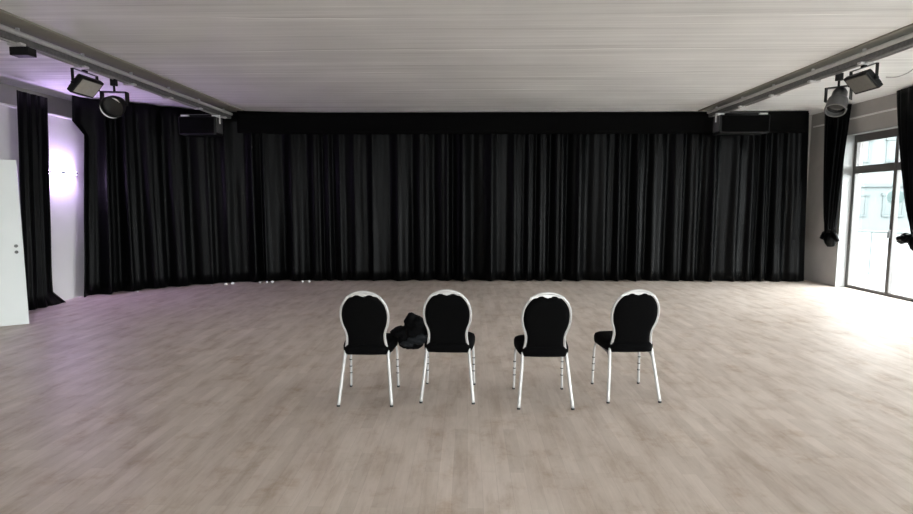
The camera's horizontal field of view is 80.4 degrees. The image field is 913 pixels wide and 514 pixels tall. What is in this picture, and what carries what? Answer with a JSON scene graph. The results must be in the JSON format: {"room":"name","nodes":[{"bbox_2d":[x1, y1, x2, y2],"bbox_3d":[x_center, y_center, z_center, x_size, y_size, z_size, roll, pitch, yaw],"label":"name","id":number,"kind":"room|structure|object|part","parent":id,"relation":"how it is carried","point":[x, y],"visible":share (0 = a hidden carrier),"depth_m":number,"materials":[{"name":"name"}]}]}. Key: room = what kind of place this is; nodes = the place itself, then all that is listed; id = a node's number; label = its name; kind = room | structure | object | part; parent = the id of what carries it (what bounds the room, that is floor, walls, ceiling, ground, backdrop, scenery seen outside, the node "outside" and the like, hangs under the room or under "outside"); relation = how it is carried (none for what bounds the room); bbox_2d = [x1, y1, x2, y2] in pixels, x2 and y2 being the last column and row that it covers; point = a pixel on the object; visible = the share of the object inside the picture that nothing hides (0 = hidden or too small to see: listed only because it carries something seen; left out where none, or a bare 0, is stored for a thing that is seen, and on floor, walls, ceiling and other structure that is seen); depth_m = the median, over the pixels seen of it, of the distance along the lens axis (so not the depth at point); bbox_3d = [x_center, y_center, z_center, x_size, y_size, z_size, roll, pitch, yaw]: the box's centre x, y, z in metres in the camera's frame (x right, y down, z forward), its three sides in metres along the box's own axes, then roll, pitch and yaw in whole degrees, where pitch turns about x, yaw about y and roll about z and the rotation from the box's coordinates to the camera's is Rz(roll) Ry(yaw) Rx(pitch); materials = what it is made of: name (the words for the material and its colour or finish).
{"room":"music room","nodes":[
{"label":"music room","id":0,"kind":"room"},
{"bbox_2d":[0,83,71,117],"bbox_3d":[-7.253,-0.296,1.784,0.340,3.440,19.900,0,6,1],"label":"wall","id":1,"kind":"structure","parent":0,"point":[8,93],"depth_m":9.10,"materials":[{"name":"grey paint"}]},
{"bbox_2d":[0,102,71,119],"bbox_3d":[-6.821,-1.603,1.646,0.325,0.030,19.300,0,6,1],"label":"trim","id":2,"kind":"structure","parent":1,"relation":"attached to","point":[4,104],"depth_m":8.66,"materials":[{"name":"white paint"}]},
{"bbox_2d":[0,105,83,299],"bbox_3d":[-6.883,-0.086,1.796,0.400,3.020,19.300,0,6,1],"label":"wall","id":3,"kind":"structure","parent":1,"relation":"attached to","point":[66,141],"depth_m":8.99,"materials":[{"name":"white paint"}]},
{"bbox_2d":[49,169,77,175],"bbox_3d":[-6.477,-1.388,8.866,0.110,0.100,0.560,0,6,1],"label":"wall lamp","id":4,"kind":"object","parent":1,"relation":"attached to","point":[59,172],"visible":0.88,"depth_m":8.84,"materials":[{"name":"white paint"}]},
{"bbox_2d":[0,280,912,513],"bbox_3d":[0.073,1.476,1.952,14.910,0.120,20.200,0,6,1],"label":"floor","id":5,"kind":"structure","parent":0,"point":[782,397],"depth_m":4.29,"materials":[{"name":"brown wood"}]},
{"bbox_2d":[17,90,65,310],"bbox_3d":[-6.376,-0.837,8.214,0.098,3.239,0.782,0,6,1],"label":"curtain","id":6,"kind":"object","parent":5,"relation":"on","point":[32,109],"visible":0.95,"depth_m":8.21,"materials":[{"name":"black fabric"}]},
{"bbox_2d":[337,291,399,406],"bbox_3d":[-0.722,0.701,4.470,0.451,0.936,0.522,0,6,1],"label":"banquet chair","id":7,"kind":"object","parent":5,"relation":"on","point":[364,316],"visible":0.98,"depth_m":4.27,"materials":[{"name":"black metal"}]},
{"bbox_3d":[-0.916,0.964,4.322,0.025,0.419,0.141,2,6,20],"label":"leg","id":8,"kind":"part","parent":7,"relation":"part of","materials":[{"name":"silver metal"}]},
{"bbox_3d":[-0.909,0.954,4.550,0.033,0.390,0.392,0,6,-4],"label":"leg","id":9,"kind":"part","parent":7,"relation":"part of","materials":[{"name":"silver metal"}]},
{"bbox_3d":[-0.725,0.529,4.282,0.358,0.491,0.171,0,6,1],"label":"backrest","id":10,"kind":"part","parent":7,"relation":"part of","materials":[{"name":"black fabric"}]},
{"bbox_3d":[-0.725,0.510,4.266,0.397,0.517,0.153,0,6,1],"label":"frame","id":11,"kind":"part","parent":7,"relation":"part of","materials":[{"name":"silver metal"}]},
{"bbox_3d":[-0.722,0.718,4.518,0.436,0.097,0.430,0,6,1],"label":"seat","id":12,"kind":"part","parent":7,"relation":"part of","materials":[{"name":"black fabric"}]},
{"bbox_3d":[-0.534,0.965,4.317,0.025,0.419,0.141,-2,6,-18],"label":"leg","id":13,"kind":"part","parent":7,"relation":"part of","materials":[{"name":"silver metal"}]},
{"bbox_3d":[-0.535,0.954,4.544,0.033,0.390,0.392,1,6,5],"label":"leg","id":14,"kind":"part","parent":7,"relation":"part of","materials":[{"name":"silver metal"}]},
{"bbox_2d":[419,289,475,403],"bbox_3d":[-0.064,0.694,4.536,0.451,0.936,0.522,0,6,3],"label":"banquet chair","id":15,"kind":"object","parent":5,"relation":"on","point":[447,313],"visible":1,"depth_m":4.34,"materials":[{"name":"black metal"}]},
{"bbox_2d":[390,312,427,348],"bbox_3d":[-0.253,0.618,4.568,0.615,0.319,0.290,0,6,1],"label":"jacket","id":16,"kind":"object","parent":15,"relation":"on","point":[413,334],"visible":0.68,"depth_m":4.47,"materials":[{"name":"black fabric"}]},
{"bbox_3d":[-0.264,0.957,4.396,0.025,0.419,0.141,2,6,22],"label":"leg","id":17,"kind":"part","parent":15,"relation":"part of","materials":[{"name":"silver metal"}]},
{"bbox_3d":[-0.248,0.946,4.622,0.033,0.390,0.392,0,6,-2],"label":"leg","id":18,"kind":"part","parent":15,"relation":"part of","materials":[{"name":"silver metal"}]},
{"bbox_3d":[-0.073,0.522,4.348,0.358,0.491,0.171,0,6,3],"label":"backrest","id":19,"kind":"part","parent":15,"relation":"part of","materials":[{"name":"black fabric"}]},
{"bbox_3d":[-0.073,0.504,4.332,0.397,0.517,0.153,0,6,3],"label":"frame","id":20,"kind":"part","parent":15,"relation":"part of","materials":[{"name":"silver metal"}]},
{"bbox_3d":[-0.061,0.711,4.584,0.436,0.097,0.430,0,6,3],"label":"seat","id":21,"kind":"part","parent":15,"relation":"part of","materials":[{"name":"black fabric"}]},
{"bbox_3d":[0.118,0.959,4.376,0.025,0.419,0.141,-2,6,-16],"label":"leg","id":22,"kind":"part","parent":15,"relation":"part of","materials":[{"name":"silver metal"}]},
{"bbox_3d":[0.126,0.948,4.603,0.033,0.390,0.392,1,6,8],"label":"leg","id":23,"kind":"part","parent":15,"relation":"part of","materials":[{"name":"silver metal"}]},
{"bbox_2d":[512,292,574,409],"bbox_3d":[0.702,0.707,4.410,0.451,0.936,0.522,0,6,1],"label":"banquet chair","id":24,"kind":"object","parent":5,"relation":"on","point":[546,319],"visible":1,"depth_m":4.21,"materials":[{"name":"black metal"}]},
{"bbox_3d":[0.516,0.959,4.490,0.033,0.390,0.392,0,6,-4],"label":"leg","id":25,"kind":"part","parent":24,"relation":"part of","materials":[{"name":"silver metal"}]},
{"bbox_3d":[0.508,0.970,4.263,0.025,0.419,0.141,2,6,20],"label":"leg","id":26,"kind":"part","parent":24,"relation":"part of","materials":[{"name":"silver metal"}]},
{"bbox_3d":[0.702,0.724,4.458,0.436,0.097,0.430,0,6,1],"label":"seat","id":27,"kind":"part","parent":24,"relation":"part of","materials":[{"name":"black fabric"}]},
{"bbox_3d":[0.699,0.516,4.206,0.397,0.517,0.153,0,6,1],"label":"frame","id":28,"kind":"part","parent":24,"relation":"part of","materials":[{"name":"silver metal"}]},
{"bbox_3d":[0.699,0.535,4.222,0.358,0.491,0.171,0,6,1],"label":"backrest","id":29,"kind":"part","parent":24,"relation":"part of","materials":[{"name":"black fabric"}]},
{"bbox_3d":[0.889,0.960,4.484,0.033,0.390,0.392,1,6,6],"label":"leg","id":30,"kind":"part","parent":24,"relation":"part of","materials":[{"name":"silver metal"}]},
{"bbox_3d":[0.890,0.971,4.257,0.025,0.419,0.141,-2,6,-18],"label":"leg","id":31,"kind":"part","parent":24,"relation":"part of","materials":[{"name":"silver metal"}]},
{"bbox_2d":[591,289,661,403],"bbox_3d":[1.427,0.693,4.549,0.451,0.936,0.522,0,6,-2],"label":"banquet chair","id":32,"kind":"object","parent":5,"relation":"on","point":[635,313],"visible":1,"depth_m":4.36,"materials":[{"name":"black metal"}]},
{"bbox_3d":[1.238,0.947,4.620,0.033,0.390,0.392,-1,6,-6],"label":"leg","id":33,"kind":"part","parent":32,"relation":"part of","materials":[{"name":"silver metal"}]},
{"bbox_3d":[1.241,0.957,4.393,0.025,0.419,0.141,2,6,18],"label":"leg","id":34,"kind":"part","parent":32,"relation":"part of","materials":[{"name":"silver metal"}]},
{"bbox_3d":[1.425,0.710,4.597,0.436,0.097,0.430,0,6,-2],"label":"seat","id":35,"kind":"part","parent":32,"relation":"part of","materials":[{"name":"black fabric"}]},
{"bbox_3d":[1.433,0.503,4.345,0.397,0.517,0.153,0,6,-2],"label":"frame","id":36,"kind":"part","parent":32,"relation":"part of","materials":[{"name":"silver metal"}]},
{"bbox_3d":[1.432,0.521,4.361,0.358,0.491,0.171,0,6,-2],"label":"backrest","id":37,"kind":"part","parent":32,"relation":"part of","materials":[{"name":"black fabric"}]},
{"bbox_3d":[1.612,0.946,4.632,0.033,0.390,0.392,0,6,3],"label":"leg","id":38,"kind":"part","parent":32,"relation":"part of","materials":[{"name":"silver metal"}]},
{"bbox_3d":[1.623,0.956,4.405,0.025,0.419,0.141,-2,6,-21],"label":"leg","id":39,"kind":"part","parent":32,"relation":"part of","materials":[{"name":"silver metal"}]},
{"bbox_2d":[0,0,912,114],"bbox_3d":[0.073,-2.106,1.601,14.910,0.200,20.200,0,6,1],"label":"ceiling","id":40,"kind":"structure","parent":0,"point":[310,56],"depth_m":6.50,"materials":[{"name":"paint"}]},
{"bbox_2d":[0,24,232,118],"bbox_3d":[-4.664,-1.889,1.431,0.166,0.200,18.420,0,6,1],"label":"rail","id":41,"kind":"object","parent":40,"relation":"hanging from","point":[15,40],"visible":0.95,"depth_m":6.78,"materials":[{"name":"metal"}]},
{"bbox_2d":[9,46,36,57],"bbox_3d":[-4.586,-2.177,5.713,0.200,0.108,0.120,0,6,1],"label":"junction box","id":42,"kind":"object","parent":41,"relation":"attached to","point":[20,52],"visible":0.98,"depth_m":5.66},
{"bbox_2d":[67,68,103,97],"bbox_3d":[-4.643,-2.180,6.759,0.210,0.307,0.472,0,6,1],"label":"floodlight","id":43,"kind":"object","parent":41,"relation":"attached to","point":[83,85],"visible":1,"depth_m":6.69,"materials":[{"name":"black metal"}]},
{"bbox_3d":[-4.617,-2.114,6.765,0.136,0.150,0.344,0,6,1],"label":"glass","id":44,"kind":"part","parent":43,"relation":"part of","materials":[{"name":"beige glass"}]},
{"bbox_2d":[99,79,129,118],"bbox_3d":[-4.579,-2.115,7.231,0.335,0.529,0.339,0,6,1],"label":"spotlight","id":45,"kind":"object","parent":41,"relation":"hanging from","point":[112,106],"visible":1,"depth_m":7.18,"materials":[{"name":"black metal"}]},
{"bbox_2d":[178,114,222,135],"bbox_3d":[-4.716,-2.435,9.956,0.724,0.382,0.312,0,6,1],"label":"loudspeaker","id":46,"kind":"object","parent":41,"relation":"hanging from","point":[212,125],"visible":1,"depth_m":9.81,"materials":[{"name":"black plastic"}]},
{"bbox_2d":[179,117,213,132],"bbox_3d":[-4.719,-2.392,9.810,0.630,0.285,0.014,0,6,1],"label":"grille","id":47,"kind":"object","parent":46,"relation":"attached to","point":[186,124],"depth_m":9.80,"materials":[{"name":"black fabric"}]},
{"bbox_3d":[-4.370,-2.419,9.956,0.012,0.270,0.240,0,6,1],"label":"plate","id":48,"kind":"part","parent":46,"relation":"part of","materials":[{"name":"black metal"}]},
{"bbox_2d":[0,9,243,111],"bbox_3d":[-4.642,-1.977,1.412,0.490,0.020,19.000,0,6,1],"label":"trim","id":49,"kind":"structure","parent":40,"relation":"attached to","point":[8,19],"depth_m":6.70,"materials":[{"name":"grey paint"}]},
{"bbox_2d":[72,95,808,296],"bbox_3d":[0.243,-1.177,10.848,13.709,3.408,1.788,-1,6,-8],"label":"stage curtain","id":50,"kind":"object","parent":40,"relation":"hanging from","point":[163,207],"visible":0.85,"depth_m":11.02,"materials":[{"name":"black fabric"}]},
{"bbox_2d":[237,111,808,133],"bbox_3d":[1.306,-2.676,10.758,11.254,0.425,0.238,0,6,0],"label":"curtain valance","id":51,"kind":"object","parent":40,"relation":"hanging from","point":[247,121],"visible":0.92,"depth_m":10.81,"materials":[{"name":"black fabric"}]},
{"bbox_2d":[698,23,912,110],"bbox_3d":[4.776,-1.958,1.214,0.410,0.020,19.000,0,6,1],"label":"trim","id":52,"kind":"structure","parent":40,"relation":"attached to","point":[907,29],"depth_m":7.03,"materials":[{"name":"grey paint"}]},
{"bbox_2d":[707,32,912,116],"bbox_3d":[4.708,-1.869,1.234,0.166,0.200,18.420,0,6,1],"label":"rail","id":53,"kind":"object","parent":40,"relation":"hanging from","point":[864,59],"visible":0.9,"depth_m":6.98,"materials":[{"name":"metal"}]},
{"bbox_2d":[713,112,769,134],"bbox_3d":[5.142,-2.415,9.748,0.924,0.382,0.312,0,6,1],"label":"loudspeaker","id":54,"kind":"object","parent":53,"relation":"hanging from","point":[741,124],"visible":1,"depth_m":9.60,"materials":[{"name":"black plastic"}]},
{"bbox_3d":[4.696,-2.400,9.765,0.012,0.270,0.240,0,6,1],"label":"plate","id":55,"kind":"part","parent":54,"relation":"part of","materials":[{"name":"black metal"}]},
{"bbox_2d":[721,115,769,131],"bbox_3d":[5.139,-2.372,9.603,0.830,0.285,0.014,0,6,1],"label":"grille","id":56,"kind":"object","parent":54,"relation":"attached to","point":[729,123],"depth_m":9.60,"materials":[{"name":"black fabric"}]},
{"bbox_2d":[824,73,852,116],"bbox_3d":[4.875,-2.073,6.909,0.313,0.548,0.312,0,6,1],"label":"spotlight","id":57,"kind":"object","parent":53,"relation":"hanging from","point":[836,104],"visible":0.99,"depth_m":6.89,"materials":[{"name":"grey metal"}]},
{"bbox_2d":[843,62,882,93],"bbox_3d":[4.907,-2.156,6.518,0.210,0.307,0.472,0,6,1],"label":"floodlight","id":58,"kind":"object","parent":53,"relation":"attached to","point":[867,80],"visible":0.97,"depth_m":6.45,"materials":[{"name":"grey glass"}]},
{"bbox_3d":[4.880,-2.091,6.525,0.136,0.150,0.344,0,6,1],"label":"glass","id":59,"kind":"part","parent":58,"relation":"part of","materials":[{"name":"grey glass"}]},
{"bbox_2d":[820,104,851,246],"bbox_3d":[7.156,-1.510,10.293,0.247,2.626,0.746,0,6,1],"label":"curtain","id":60,"kind":"object","parent":40,"relation":"hanging from","point":[835,128],"visible":0.95,"depth_m":10.18,"materials":[{"name":"black fabric"}]},
{"bbox_2d":[896,86,912,249],"bbox_3d":[7.112,-1.357,8.404,0.232,2.560,0.888,0,6,1],"label":"curtain","id":61,"kind":"object","parent":40,"relation":"hanging from","point":[904,96],"visible":1,"depth_m":8.47,"materials":[{"name":"black fabric"}]},
{"bbox_2d":[806,115,811,204],"bbox_3d":[0.284,-1.267,11.679,14.910,3.440,0.300,0,6,1],"label":"wall","id":62,"kind":"structure","parent":0,"point":[810,116],"depth_m":11.27,"materials":[{"name":"grey paint"}]},
{"bbox_2d":[804,93,897,286],"bbox_3d":[7.348,-0.265,1.476,0.350,3.440,19.900,0,6,1],"label":"wall","id":63,"kind":"structure","parent":0,"point":[820,259],"depth_m":10.88,"materials":[{"name":"grey paint"}]},
{"bbox_2d":[813,108,896,127],"bbox_3d":[7.160,-1.729,1.437,0.030,0.030,19.500,0,6,1],"label":"trim","id":64,"kind":"structure","parent":63,"relation":"attached to","point":[892,109],"depth_m":9.57,"materials":[{"name":"white paint"}]},
{"bbox_2d":[835,125,897,286],"bbox_3d":[7.416,-0.762,9.305,0.177,2.900,2.100,0,6,1],"label":"trim","id":65,"kind":"structure","parent":63,"relation":"attached to","point":[849,150],"depth_m":10.33,"materials":[{"name":"grey paint"}]},
{"bbox_2d":[845,128,912,301],"bbox_3d":[7.510,-0.762,9.303,0.129,2.900,2.100,0,6,1],"label":"window","id":66,"kind":"structure","parent":63,"relation":"in","point":[895,166],"depth_m":9.52,"materials":[{"name":"black metal"}]},
{"bbox_3d":[7.476,-0.394,9.340,0.060,0.160,0.026,0,6,1],"label":"handle","id":67,"kind":"part","parent":66,"relation":"part of","materials":[{"name":"grey metal"}]},
{"label":"outside","id":68,"kind":"structure","parent":0,"visible":0},
{"bbox_2d":[854,230,912,296],"bbox_3d":[44.265,-0.589,24.125,72.510,0.260,130.000,0,6,1],"label":"street","id":69,"kind":"structure","parent":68,"point":[902,282],"depth_m":14.71,"materials":[{"name":"white"}]},
{"bbox_2d":[858,137,909,230],"bbox_3d":[32.370,-8.479,36.016,18.950,13.120,9.800,2,6,19],"label":"apartment building","id":70,"kind":"structure","parent":69,"relation":"on","point":[874,208],"depth_m":33.79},
{"bbox_3d":[25.369,-3.299,34.278,0.900,1.150,0.030,2,6,19],"label":"pane","id":71,"kind":"part","parent":70,"relation":"part of","materials":[{"name":"white glass"}]},
{"bbox_3d":[25.369,-6.683,33.946,0.900,1.150,0.030,2,6,19],"label":"pane","id":72,"kind":"part","parent":70,"relation":"part of","materials":[{"name":"white glass"}]},
{"bbox_3d":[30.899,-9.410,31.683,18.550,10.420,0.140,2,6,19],"label":"cornice","id":73,"kind":"part","parent":70,"relation":"part of","materials":[{"name":"white"}]},
{"bbox_3d":[27.211,-6.620,33.307,0.900,1.150,0.030,2,6,19],"label":"pane","id":74,"kind":"part","parent":70,"relation":"part of","materials":[{"name":"white glass"}]},
{"bbox_3d":[27.211,-3.236,33.639,0.900,1.150,0.030,2,6,19],"label":"pane","id":75,"kind":"part","parent":70,"relation":"part of","materials":[{"name":"white glass"}]},
{"bbox_2d":[858,230,910,274],"bbox_3d":[10.341,0.022,11.340,0.038,1.020,5.690,-3,7,-31],"label":"railing","id":76,"kind":"object","parent":69,"relation":"on","point":[871,232],"visible":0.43,"depth_m":12.52,"materials":[{"name":"white metal"}]},
{"bbox_3d":[9.617,-0.086,12.551,0.028,1.000,0.030,0,6,1],"label":"post","id":77,"kind":"part","parent":76,"relation":"part of","materials":[{"name":"white"}]},
{"bbox_3d":[10.341,-0.465,11.292,0.038,0.040,5.660,-3,7,-31],"label":"handrail","id":78,"kind":"part","parent":76,"relation":"part of","materials":[{"name":"white metal"}]},
{"bbox_2d":[886,190,891,202],"bbox_3d":[9.626,-1.346,12.019,0.091,0.264,0.070,4,7,36],"label":"street sign","id":79,"kind":"object","parent":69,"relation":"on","point":[889,196],"depth_m":11.99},
{"bbox_2d":[899,190,903,202],"bbox_3d":[9.800,-1.332,11.895,0.079,0.262,0.070,4,7,36],"label":"street sign","id":80,"kind":"object","parent":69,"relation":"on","point":[901,194],"depth_m":11.87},
{"bbox_3d":[-6.784,-0.122,6.052,0.420,2.260,1.180,0,6,1],"label":"trim","id":81,"kind":"structure","parent":0,"visible":0},
{"bbox_2d":[0,160,28,326],"bbox_3d":[-6.128,-0.156,6.828,1.015,2.153,0.049,-3,7,-31],"label":"door","id":82,"kind":"structure","parent":81,"relation":"attached to","point":[13,288],"depth_m":7.03,"materials":[{"name":"white laminate"}]}
]}

